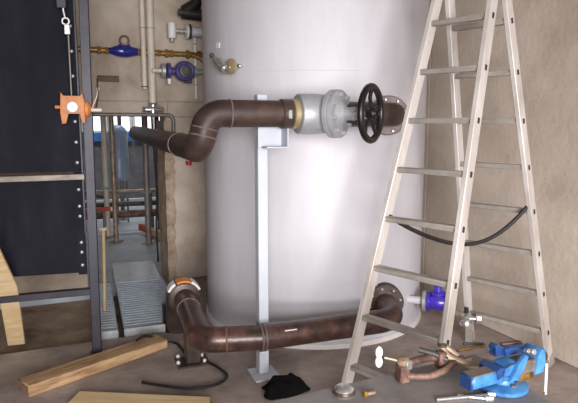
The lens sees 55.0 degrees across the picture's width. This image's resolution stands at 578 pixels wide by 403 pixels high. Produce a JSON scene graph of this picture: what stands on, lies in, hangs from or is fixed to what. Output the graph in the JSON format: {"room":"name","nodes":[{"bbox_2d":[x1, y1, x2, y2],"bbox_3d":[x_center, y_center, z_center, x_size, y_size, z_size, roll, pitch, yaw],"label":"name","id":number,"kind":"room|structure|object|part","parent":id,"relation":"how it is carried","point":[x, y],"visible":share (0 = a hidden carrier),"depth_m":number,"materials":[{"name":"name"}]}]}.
{"room":"boiler room","nodes":[
{"label":"boiler room","id":0,"kind":"room"},
{"bbox_2d":[0,296,123,354],"bbox_3d":[-2.250,1.035,3.877,2.907,0.130,1.295,-3,9,-23],"label":"floor","id":1,"kind":"structure","parent":0,"point":[64,323],"depth_m":4.14,"materials":[{"name":"brown concrete"}]},
{"bbox_2d":[99,283,118,339],"bbox_3d":[-1.410,0.842,4.208,0.163,0.130,1.190,-3,8,-20],"label":"floor grating","id":2,"kind":"structure","parent":1,"relation":"on","point":[109,327],"depth_m":3.95,"materials":[{"name":"grey metal"}]},
{"bbox_2d":[99,227,106,311],"bbox_3d":[-1.360,0.502,4.082,0.050,0.623,0.076,0,8,0],"label":"wooden pole","id":3,"kind":"object","parent":2,"relation":"on","point":[103,229],"visible":0.97,"depth_m":4.07,"materials":[{"name":"brown wood"}]},
{"bbox_2d":[115,278,166,336],"bbox_3d":[-1.107,0.825,4.317,0.408,0.130,1.190,-3,8,-20],"label":"floor grating","id":4,"kind":"structure","parent":1,"relation":"on","point":[139,302],"depth_m":4.21,"materials":[{"name":"grey metal"}]},
{"bbox_2d":[0,0,206,292],"bbox_3d":[-1.687,-1.348,4.654,4.800,4.200,0.281,-3,9,-23],"label":"wall","id":5,"kind":"structure","parent":0,"point":[109,19],"depth_m":4.75,"materials":[{"name":"concrete"}]},
{"bbox_3d":[-2.096,-0.017,4.519,0.792,1.592,0.022,-3,9,-23],"label":"panel","id":6,"kind":"part","parent":5,"relation":"part of","materials":[{"name":"metal"}]},
{"bbox_2d":[95,80,98,107],"bbox_3d":[-1.590,-0.884,4.590,0.042,0.262,0.024,-3,9,-23],"label":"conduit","id":7,"kind":"object","parent":5,"relation":"attached to","point":[97,80],"visible":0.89,"depth_m":4.59,"materials":[{"name":"grey metal"}]},
{"bbox_2d":[97,75,118,81],"bbox_3d":[-1.497,-1.017,4.597,0.170,0.046,0.050,-3,9,-23],"label":"cable tray","id":8,"kind":"object","parent":5,"relation":"attached to","point":[102,78],"visible":1,"depth_m":4.59,"materials":[{"name":"brown metal"}]},
{"bbox_3d":[-1.415,-0.785,4.705,0.672,0.122,0.022,-3,9,-23],"label":"panel","id":9,"kind":"part","parent":5,"relation":"part of","materials":[{"name":"concrete"}]},
{"bbox_2d":[93,113,175,131],"bbox_3d":[-1.378,-0.598,4.702,0.826,0.301,0.069,-3,9,-23],"label":"pipe rail","id":10,"kind":"object","parent":5,"relation":"attached to","point":[171,116],"visible":0.81,"depth_m":4.69,"materials":[{"name":"grey metal"}]},
{"bbox_3d":[-1.162,-1.433,4.724,1.262,1.142,0.022,-3,9,-23],"label":"panel","id":11,"kind":"part","parent":5,"relation":"part of","materials":[{"name":"concrete"}]},
{"bbox_2d":[78,46,202,63],"bbox_3d":[-1.303,-1.210,4.634,1.278,0.149,0.111,-3,8,-20],"label":"pipe","id":12,"kind":"object","parent":5,"relation":"attached to","point":[198,55],"visible":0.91,"depth_m":4.72,"materials":[{"name":"gold metal"}]},
{"bbox_2d":[109,35,137,57],"bbox_3d":[-1.370,-1.282,4.581,0.230,0.178,0.118,-3,9,-23],"label":"valve","id":13,"kind":"object","parent":12,"relation":"attached to","point":[125,50],"visible":1,"depth_m":4.55,"materials":[{"name":"blue metal"}]},
{"bbox_2d":[118,43,129,51],"bbox_3d":[-1.357,-1.268,4.580,0.098,0.084,0.104,0,8,0],"label":"register","id":14,"kind":"object","parent":13,"relation":"attached to","point":[122,47],"depth_m":4.55,"materials":[{"name":"blue metal"}]},
{"bbox_2d":[152,61,202,83],"bbox_3d":[-0.922,-1.091,4.704,0.471,0.197,0.133,-3,8,-19],"label":"valve","id":15,"kind":"object","parent":12,"relation":"attached to","point":[184,71],"visible":0.99,"depth_m":4.66,"materials":[{"name":"metal"}]},
{"bbox_3d":[-0.892,-1.105,4.721,0.174,0.174,0.100,-3,9,-23],"label":"motor","id":16,"kind":"part","parent":15,"relation":"part of","materials":[{"name":"metal"}]},
{"bbox_2d":[193,66,202,77],"bbox_3d":[-0.772,-1.112,4.771,0.140,0.100,0.100,-3,9,-23],"label":"outlet","id":17,"kind":"object","parent":15,"relation":"attached to","point":[195,71],"depth_m":4.74,"materials":[{"name":"grey metal"}]},
{"bbox_2d":[139,0,147,88],"bbox_3d":[-1.220,-2.164,4.533,0.058,2.450,0.093,0,8,0],"label":"pipe","id":18,"kind":"object","parent":5,"relation":"attached to","point":[141,2],"visible":1,"depth_m":4.62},
{"bbox_2d":[146,0,156,103],"bbox_3d":[-1.159,-2.098,4.562,0.071,2.590,0.103,0,8,0],"label":"pipe","id":19,"kind":"object","parent":5,"relation":"attached to","point":[150,28],"visible":0.91,"depth_m":4.64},
{"bbox_2d":[142,104,163,113],"bbox_3d":[-1.158,-0.788,4.726,0.179,0.090,0.087,-2,8,-12],"label":"shutoff valve","id":20,"kind":"object","parent":19,"relation":"attached to","point":[152,108],"visible":0.98,"depth_m":4.70,"materials":[{"name":"metal"}]},
{"bbox_2d":[156,120,176,280],"bbox_3d":[-1.110,-0.013,5.077,0.099,1.440,0.301,-4,9,-26],"label":"column","id":21,"kind":"structure","parent":5,"relation":"attached to","point":[166,161],"depth_m":4.99,"materials":[{"name":"concrete"}]},
{"bbox_3d":[-0.822,-0.819,4.955,0.522,0.122,0.022,-3,9,-23],"label":"panel","id":22,"kind":"part","parent":5,"relation":"part of","materials":[{"name":"concrete"}]},
{"bbox_3d":[-0.831,-0.026,5.061,0.542,1.462,0.022,-3,9,-23],"label":"panel","id":23,"kind":"part","parent":5,"relation":"part of","materials":[{"name":"concrete"}]},
{"bbox_2d":[193,37,197,98],"bbox_3d":[-0.820,-1.170,4.864,0.035,0.530,0.036,0,8,0],"label":"pipe","id":24,"kind":"object","parent":5,"relation":"attached to","point":[194,38],"visible":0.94,"depth_m":4.86,"materials":[{"name":"grey metal"}]},
{"bbox_2d":[82,117,155,200],"bbox_3d":[-4.108,-1.597,10.118,4.600,3.200,0.200,-3,9,-23],"label":"wall","id":25,"kind":"structure","parent":0,"point":[135,180],"depth_m":10.61,"materials":[{"name":"paint"}]},
{"bbox_2d":[83,117,107,140],"bbox_3d":[-3.561,-1.717,10.171,0.430,1.225,0.110,-3,9,-23],"label":"window","id":26,"kind":"structure","parent":25,"relation":"in","point":[96,120],"depth_m":10.24,"materials":[{"name":"white glass"}]},
{"bbox_3d":[-3.573,-1.793,10.189,0.380,1.030,0.012,-3,9,-23],"label":"pane","id":27,"kind":"part","parent":26,"relation":"part of","materials":[{"name":"white glass"}]},
{"bbox_3d":[-3.550,-1.186,10.217,0.380,0.160,0.050,-3,9,-23],"label":"sill panel","id":28,"kind":"part","parent":26,"relation":"part of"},
{"bbox_2d":[108,117,131,140],"bbox_3d":[-3.156,-1.741,10.342,0.430,1.225,0.110,-3,9,-23],"label":"window","id":29,"kind":"structure","parent":25,"relation":"in","point":[126,122],"depth_m":10.44,"materials":[{"name":"white glass"}]},
{"bbox_3d":[-3.168,-1.817,10.359,0.380,1.030,0.012,-3,9,-23],"label":"pane","id":30,"kind":"part","parent":29,"relation":"part of","materials":[{"name":"white glass"}]},
{"bbox_2d":[132,117,154,140],"bbox_3d":[-2.751,-1.764,10.512,0.430,1.225,0.110,-3,9,-23],"label":"window","id":31,"kind":"structure","parent":25,"relation":"in","point":[136,121],"depth_m":10.54,"materials":[{"name":"white glass"}]},
{"bbox_3d":[-2.763,-1.840,10.529,0.380,1.030,0.012,-3,9,-23],"label":"pane","id":32,"kind":"part","parent":31,"relation":"part of","materials":[{"name":"white glass"}]},
{"bbox_2d":[0,197,577,402],"bbox_3d":[-1.397,0.892,4.660,5.100,0.240,12.500,-3,9,-23],"label":"floor","id":33,"kind":"structure","parent":0,"point":[319,369],"depth_m":3.29,"materials":[{"name":"concrete"}]},
{"bbox_2d":[0,0,104,355],"bbox_3d":[-1.896,-0.570,3.037,1.582,3.100,0.103,-2,8,-14],"label":"frame","id":34,"kind":"object","parent":33,"relation":"on","point":[44,226],"visible":0.88,"depth_m":3.23,"materials":[{"name":"grey metal"}]},
{"bbox_2d":[0,249,25,345],"bbox_3d":[-1.623,0.500,3.204,0.105,0.931,0.692,-3,9,-23],"label":"plank","id":35,"kind":"object","parent":34,"relation":"attached to","point":[11,312],"visible":0.97,"depth_m":3.32,"materials":[{"name":"beige wood"}]},
{"bbox_3d":[-1.930,-1.109,2.995,1.420,1.930,0.006,-2,8,-15],"label":"plate","id":36,"kind":"part","parent":34,"relation":"part of","materials":[{"name":"metal"}]},
{"bbox_3d":[-1.929,0.169,3.166,1.420,0.580,0.006,-2,8,-15],"label":"plate","id":37,"kind":"part","parent":34,"relation":"part of","materials":[{"name":"metal"}]},
{"bbox_3d":[-1.903,-0.114,3.078,1.454,0.049,0.045,-2,8,-15],"label":"rail","id":38,"kind":"part","parent":34,"relation":"part of","materials":[{"name":"metal"}]},
{"bbox_3d":[-1.903,0.582,3.174,1.455,0.070,0.045,-2,8,-15],"label":"rail","id":39,"kind":"part","parent":34,"relation":"part of","materials":[{"name":"metal"}]},
{"bbox_2d":[55,0,101,123],"bbox_3d":[-1.195,-0.791,3.118,0.250,0.705,0.091,-3,8,-20],"label":"winch","id":40,"kind":"object","parent":34,"relation":"hanging from","point":[71,104],"visible":1,"depth_m":3.12,"materials":[{"name":"orange paint"}]},
{"bbox_3d":[-1.218,-0.526,3.124,0.130,0.180,0.008,-2,8,-15],"label":"plate","id":41,"kind":"part","parent":40,"relation":"part of","materials":[{"name":"orange paint"}]},
{"bbox_3d":[-1.112,-0.583,3.173,0.045,0.114,0.023,0,8,0],"label":"crank lever","id":42,"kind":"part","parent":40,"relation":"part of","materials":[{"name":"metal"}]},
{"bbox_3d":[-1.167,-0.595,3.215,0.082,3.100,0.052,-2,8,-15],"label":"post","id":43,"kind":"part","parent":34,"relation":"part of","materials":[{"name":"metal"}]},
{"bbox_2d":[18,334,167,396],"bbox_3d":[-1.105,0.936,3.233,0.135,0.062,0.869,7,11,42],"label":"timber beam","id":44,"kind":"structure","parent":33,"relation":"on","point":[43,381],"depth_m":3.15,"materials":[{"name":"brown wood"}]},
{"bbox_2d":[85,192,103,198],"bbox_3d":[-2.760,0.099,6.954,0.873,0.704,0.066,-2,8,-12],"label":"pipe","id":45,"kind":"object","parent":33,"relation":"on","point":[97,195],"visible":0.02,"depth_m":7.00,"materials":[{"name":"grey metal"}]},
{"bbox_2d":[86,207,110,238],"bbox_3d":[-2.526,0.285,6.745,0.703,0.392,0.067,-4,9,-26],"label":"beam","id":46,"kind":"structure","parent":33,"relation":"on","point":[102,209],"depth_m":6.83,"materials":[{"name":"metal"}]},
{"bbox_2d":[100,117,113,237],"bbox_3d":[-2.288,-0.744,6.863,0.140,2.400,0.140,0,8,0],"label":"post","id":47,"kind":"object","parent":33,"relation":"on","point":[105,187],"visible":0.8,"depth_m":6.89,"materials":[{"name":"grey metal"}]},
{"bbox_2d":[108,117,123,242],"bbox_3d":[-2.093,-0.703,6.566,0.140,2.400,0.140,0,8,0],"label":"post","id":48,"kind":"object","parent":33,"relation":"on","point":[114,190],"visible":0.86,"depth_m":6.61,"materials":[{"name":"metal"}]},
{"bbox_3d":[-2.093,0.481,6.729,0.140,0.010,0.140,0,8,0],"label":"foot plate","id":49,"kind":"part","parent":48,"relation":"part of","materials":[{"name":"metal"}]},
{"bbox_2d":[108,125,129,223],"bbox_3d":[-2.425,-0.387,7.936,0.284,1.400,0.284,0,8,0],"label":"cylinder","id":50,"kind":"object","parent":33,"relation":"on","point":[120,133],"visible":0.7,"depth_m":7.80,"materials":[{"name":"blue metal"}]},
{"bbox_3d":[-2.437,-0.007,7.888,0.026,0.660,0.026,-3,8,-22],"label":"leg","id":51,"kind":"part","parent":50,"relation":"part of","materials":[{"name":"grey metal"}]},
{"bbox_3d":[-2.333,-0.026,8.025,0.026,0.660,0.026,3,8,22],"label":"leg","id":52,"kind":"part","parent":50,"relation":"part of","materials":[{"name":"grey metal"}]},
{"bbox_2d":[85,188,155,226],"bbox_3d":[-2.372,0.124,7.261,1.600,0.572,0.060,-3,9,-23],"label":"pipe","id":53,"kind":"object","parent":33,"relation":"on","point":[154,189],"visible":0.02,"depth_m":7.34,"materials":[{"name":"metal"}]},
{"bbox_2d":[86,200,155,207],"bbox_3d":[-2.431,0.193,7.410,1.601,0.395,0.086,-3,9,-23],"label":"pipe","id":54,"kind":"object","parent":33,"relation":"on","point":[120,203],"visible":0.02,"depth_m":7.46,"materials":[{"name":"metal"}]},
{"bbox_2d":[86,209,158,227],"bbox_3d":[-2.333,0.266,7.188,1.601,0.310,0.116,-3,9,-23],"label":"pipe","id":55,"kind":"object","parent":33,"relation":"on","point":[121,213],"visible":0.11,"depth_m":7.25,"materials":[{"name":"metal"}]},
{"bbox_2d":[117,117,127,219],"bbox_3d":[-2.482,-0.922,8.150,0.140,2.400,0.140,0,8,0],"label":"post","id":56,"kind":"object","parent":33,"relation":"on","point":[118,118],"visible":0.16,"depth_m":8.23,"materials":[{"name":"grey metal"}]},
{"bbox_2d":[112,260,160,282],"bbox_3d":[-1.451,0.669,5.250,0.400,0.012,0.810,-3,8,-20],"label":"deck plate","id":57,"kind":"object","parent":33,"relation":"on","point":[139,270],"visible":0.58,"depth_m":5.25,"materials":[{"name":"grey metal"}]},
{"bbox_2d":[68,391,211,402],"bbox_3d":[-0.750,1.013,2.797,0.708,0.030,0.130,1,8,5],"label":"plank","id":58,"kind":"object","parent":33,"relation":"on","point":[81,396],"visible":1,"depth_m":2.81,"materials":[{"name":"brown wood"}]},
{"bbox_2d":[141,117,155,244],"bbox_3d":[-1.675,-0.689,6.466,0.140,2.400,0.140,0,8,0],"label":"post","id":59,"kind":"object","parent":33,"relation":"on","point":[144,120],"visible":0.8,"depth_m":6.52,"materials":[{"name":"grey metal"}]},
{"bbox_3d":[-1.675,0.494,6.630,0.140,0.010,0.140,0,8,0],"label":"foot plate","id":60,"kind":"part","parent":59,"relation":"part of","materials":[{"name":"grey metal"}]},
{"bbox_2d":[138,224,159,238],"bbox_3d":[-1.690,0.393,6.944,0.139,0.134,0.734,-5,10,-34],"label":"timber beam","id":61,"kind":"structure","parent":33,"relation":"on","point":[141,227],"depth_m":6.93,"materials":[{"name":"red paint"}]},
{"bbox_2d":[151,117,158,261],"bbox_3d":[-1.350,-0.470,5.564,0.037,2.188,0.081,-3,8,-22],"label":"post","id":62,"kind":"object","parent":33,"relation":"on","point":[156,222],"visible":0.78,"depth_m":5.60,"materials":[{"name":"grey metal"}]},
{"bbox_2d":[154,117,159,229],"bbox_3d":[-1.747,-0.812,7.358,0.140,2.400,0.140,0,8,0],"label":"post","id":63,"kind":"object","parent":33,"relation":"on","point":[155,118],"visible":0.16,"depth_m":7.38,"materials":[{"name":"black metal"}]},
{"bbox_2d":[135,335,228,389],"bbox_3d":[-0.697,0.925,3.216,0.430,0.083,0.751,-7,10,-41],"label":"power cable","id":64,"kind":"object","parent":33,"relation":"on","point":[143,336],"visible":0.88,"depth_m":3.00,"materials":[{"name":"black rubber"}]},
{"bbox_2d":[247,94,288,382],"bbox_3d":[-0.113,0.210,3.019,0.190,1.560,0.228,-3,9,-23],"label":"support post","id":65,"kind":"object","parent":33,"relation":"on","point":[265,138],"visible":0.85,"depth_m":3.02,"materials":[{"name":"grey metal"}]},
{"bbox_3d":[-0.150,0.200,3.056,0.058,1.550,0.058,-3,9,-23],"label":"post","id":66,"kind":"part","parent":65,"relation":"part of","materials":[{"name":"grey metal"}]},
{"bbox_3d":[-0.142,0.975,3.144,0.150,0.010,0.170,-3,9,-23],"label":"plate","id":67,"kind":"part","parent":65,"relation":"part of","materials":[{"name":"grey paint"}]},
{"bbox_2d":[129,96,405,161],"bbox_3d":[-0.377,-0.581,4.266,1.389,0.364,3.046,-3,8,-21],"label":"pipe","id":68,"kind":"object","parent":65,"relation":"on","point":[197,145],"visible":0.88,"depth_m":2.78,"materials":[{"name":"brown metal"}]},
{"bbox_2d":[291,83,383,143],"bbox_3d":[0.242,-0.450,2.846,0.512,0.303,0.388,0,8,0],"label":"valve","id":69,"kind":"object","parent":68,"relation":"attached to","point":[329,113],"visible":0.96,"depth_m":2.82,"materials":[{"name":"grey metal"}]},
{"bbox_3d":[0.171,-0.461,2.927,0.125,0.208,0.208,5,9,30],"label":"bonnet seat","id":70,"kind":"part","parent":69,"relation":"part of","materials":[{"name":"silver metal"}]},
{"bbox_3d":[-0.094,-0.341,2.948,0.150,0.110,0.008,-3,8,-20],"label":"bracket plate","id":71,"kind":"part","parent":65,"relation":"part of","materials":[{"name":"grey paint"}]},
{"bbox_2d":[261,146,288,147],"bbox_3d":[-0.074,-0.285,2.909,0.120,0.008,0.100,-3,8,-20],"label":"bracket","id":72,"kind":"object","parent":65,"relation":"attached to","point":[261,146],"depth_m":2.89,"materials":[{"name":"grey metal"}]},
{"bbox_2d":[162,276,403,369],"bbox_3d":[-0.073,0.778,3.417,1.603,0.520,1.042,0,8,0],"label":"pipe","id":73,"kind":"object","parent":65,"relation":"on","point":[182,312],"visible":0.93,"depth_m":3.08,"materials":[{"name":"brown metal"}]},
{"bbox_3d":[-0.575,0.799,3.284,0.085,0.300,0.085,-3,8,-21],"label":"support leg","id":74,"kind":"part","parent":73,"relation":"part of","materials":[{"name":"brown metal"}]},
{"bbox_3d":[-0.575,0.952,3.305,0.190,0.012,0.150,-3,8,-21],"label":"foot plate","id":75,"kind":"part","parent":73,"relation":"part of","materials":[{"name":"brown metal"}]},
{"bbox_2d":[262,373,310,399],"bbox_3d":[-0.017,0.953,2.935,0.258,0.103,0.183,-2,8,-15],"label":"cloth","id":76,"kind":"object","parent":33,"relation":"on","point":[290,385],"visible":0.99,"depth_m":2.88,"materials":[{"name":"black fabric"}]},
{"bbox_2d":[201,0,429,349],"bbox_3d":[0.183,-0.725,4.085,1.630,3.120,1.630,0,8,0],"label":"storage tank","id":77,"kind":"object","parent":33,"relation":"on","point":[326,195],"visible":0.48,"depth_m":3.44,"materials":[{"name":"metal"}]},
{"bbox_2d":[209,53,241,73],"bbox_3d":[-0.388,-0.856,3.436,0.253,0.138,0.086,4,9,26],"label":"valve","id":78,"kind":"object","parent":77,"relation":"attached to","point":[231,66],"visible":1,"depth_m":3.41,"materials":[{"name":"gold metal"}]},
{"bbox_2d":[407,285,445,310],"bbox_3d":[0.929,0.648,3.736,0.298,0.184,0.140,3,8,19],"label":"valve","id":79,"kind":"object","parent":77,"relation":"attached to","point":[434,299],"visible":0.8,"depth_m":3.68,"materials":[{"name":"metal"}]},
{"bbox_2d":[455,307,481,341],"bbox_3d":[1.085,0.750,3.538,0.131,0.223,0.334,-4,9,-25],"label":"valve","id":80,"kind":"object","parent":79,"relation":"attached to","point":[466,317],"visible":0.89,"depth_m":3.43,"materials":[{"name":"metal"}]},
{"bbox_3d":[1.094,0.671,3.423,0.028,0.037,0.030,0,8,0],"label":"knob","id":81,"kind":"part","parent":80,"relation":"part of","materials":[{"name":"black plastic"}]},
{"bbox_3d":[1.115,0.812,3.443,0.045,0.125,0.016,2,8,17],"label":"lever","id":82,"kind":"part","parent":80,"relation":"part of","materials":[{"name":"silver metal"}]},
{"bbox_2d":[270,354,551,402],"bbox_3d":[0.300,0.887,1.623,1.001,0.600,0.917,2,8,14],"label":"bench","id":83,"kind":"object","parent":33,"relation":"on","point":[387,388],"visible":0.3,"depth_m":1.68,"materials":[{"name":"grey concrete"}]},
{"bbox_2d":[332,383,355,398],"bbox_3d":[0.165,0.564,1.661,0.069,0.030,0.070,0,8,0],"label":"socket","id":84,"kind":"object","parent":83,"relation":"on","point":[341,390],"visible":1,"depth_m":1.64,"materials":[{"name":"metal"}]},
{"bbox_2d":[362,390,375,397],"bbox_3d":[0.239,0.571,1.652,0.040,0.018,0.021,-3,8,-22],"label":"bolt","id":85,"kind":"object","parent":83,"relation":"on","point":[365,393],"visible":1,"depth_m":1.65,"materials":[{"name":"metal"}]},
{"bbox_2d":[375,346,465,383],"bbox_3d":[0.429,0.505,1.769,0.315,0.117,0.102,-4,9,-28],"label":"clamp","id":86,"kind":"object","parent":83,"relation":"on","point":[403,366],"visible":0.99,"depth_m":1.74,"materials":[{"name":"metal"}]},
{"bbox_3d":[0.426,0.512,1.787,0.145,0.030,0.032,-3,8,-22],"label":"arm","id":87,"kind":"part","parent":86,"relation":"part of","materials":[{"name":"metal"}]},
{"bbox_3d":[0.478,0.535,1.771,0.233,0.038,0.052,-4,9,-25],"label":"arm","id":88,"kind":"part","parent":86,"relation":"part of","materials":[{"name":"metal"}]},
{"bbox_2d":[438,343,478,368],"bbox_3d":[0.576,0.509,1.823,0.175,0.082,0.064,2,8,14],"label":"pipe","id":89,"kind":"object","parent":83,"relation":"on","point":[467,363],"visible":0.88,"depth_m":1.81,"materials":[{"name":"metal"}]},
{"bbox_2d":[436,392,495,401],"bbox_3d":[0.521,0.575,1.637,0.186,0.016,0.019,-1,8,-9],"label":"rod","id":90,"kind":"object","parent":83,"relation":"on","point":[493,394],"visible":0.86,"depth_m":1.63,"materials":[{"name":"silver metal"}]},
{"bbox_2d":[456,342,485,351],"bbox_3d":[0.616,0.490,1.886,0.115,0.024,0.025,-3,8,-19],"label":"brass rod","id":91,"kind":"object","parent":83,"relation":"on","point":[476,344],"visible":0.99,"depth_m":1.88,"materials":[{"name":"metal"}]},
{"bbox_2d":[458,394,493,400],"bbox_3d":[0.548,0.576,1.631,0.100,0.016,0.020,1,8,10],"label":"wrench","id":92,"kind":"object","parent":83,"relation":"on","point":[486,398],"visible":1,"depth_m":1.62,"materials":[{"name":"silver metal"}]},
{"bbox_2d":[460,340,547,397],"bbox_3d":[0.666,0.534,1.715,0.322,0.177,0.154,-7,10,-41],"label":"bench vise","id":93,"kind":"object","parent":83,"relation":"on","point":[505,376],"visible":1,"depth_m":1.68,"materials":[{"name":"metal"}]},
{"bbox_2d":[341,0,554,382],"bbox_3d":[0.893,-0.123,2.848,1.345,2.271,0.538,-7,11,-43],"label":"step ladder","id":94,"kind":"object","parent":33,"relation":"on","point":[464,170],"visible":0.92,"depth_m":2.75,"materials":[{"name":"metal"}]},
{"bbox_2d":[420,0,577,367],"bbox_3d":[2.262,-0.967,1.885,0.230,4.200,8.400,-3,9,-23],"label":"wall","id":95,"kind":"structure","parent":0,"point":[546,30],"depth_m":3.56,"materials":[{"name":"concrete"}]},
{"bbox_3d":[0.793,-0.607,5.060,0.030,2.614,1.544,-3,9,-23],"label":"panel","id":96,"kind":"part","parent":95,"relation":"part of","materials":[{"name":"concrete"}]},
{"bbox_3d":[-0.524,-3.188,1.894,7.499,0.200,7.711,0,8,0],"label":"ceiling","id":97,"kind":"structure","parent":0,"visible":0},
{"bbox_2d":[178,0,201,20],"bbox_3d":[-0.822,-2.460,4.575,0.234,1.875,0.100,-3,9,-23],"label":"insulated pipe","id":98,"kind":"object","parent":97,"relation":"hanging from","point":[190,10],"visible":0.9,"depth_m":4.65,"materials":[{"name":"black rubber"}]},
{"bbox_2d":[168,22,201,41],"bbox_3d":[-0.855,-1.427,4.714,0.344,0.160,0.124,-3,9,-23],"label":"valve","id":99,"kind":"object","parent":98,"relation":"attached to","point":[188,31],"visible":0.92,"depth_m":4.67,"materials":[{"name":"white paint"}]},
{"bbox_3d":[-0.923,-1.438,4.684,0.130,0.035,0.036,-3,9,-23],"label":"stem","id":100,"kind":"part","parent":99,"relation":"part of","materials":[{"name":"silver metal"}]}
]}

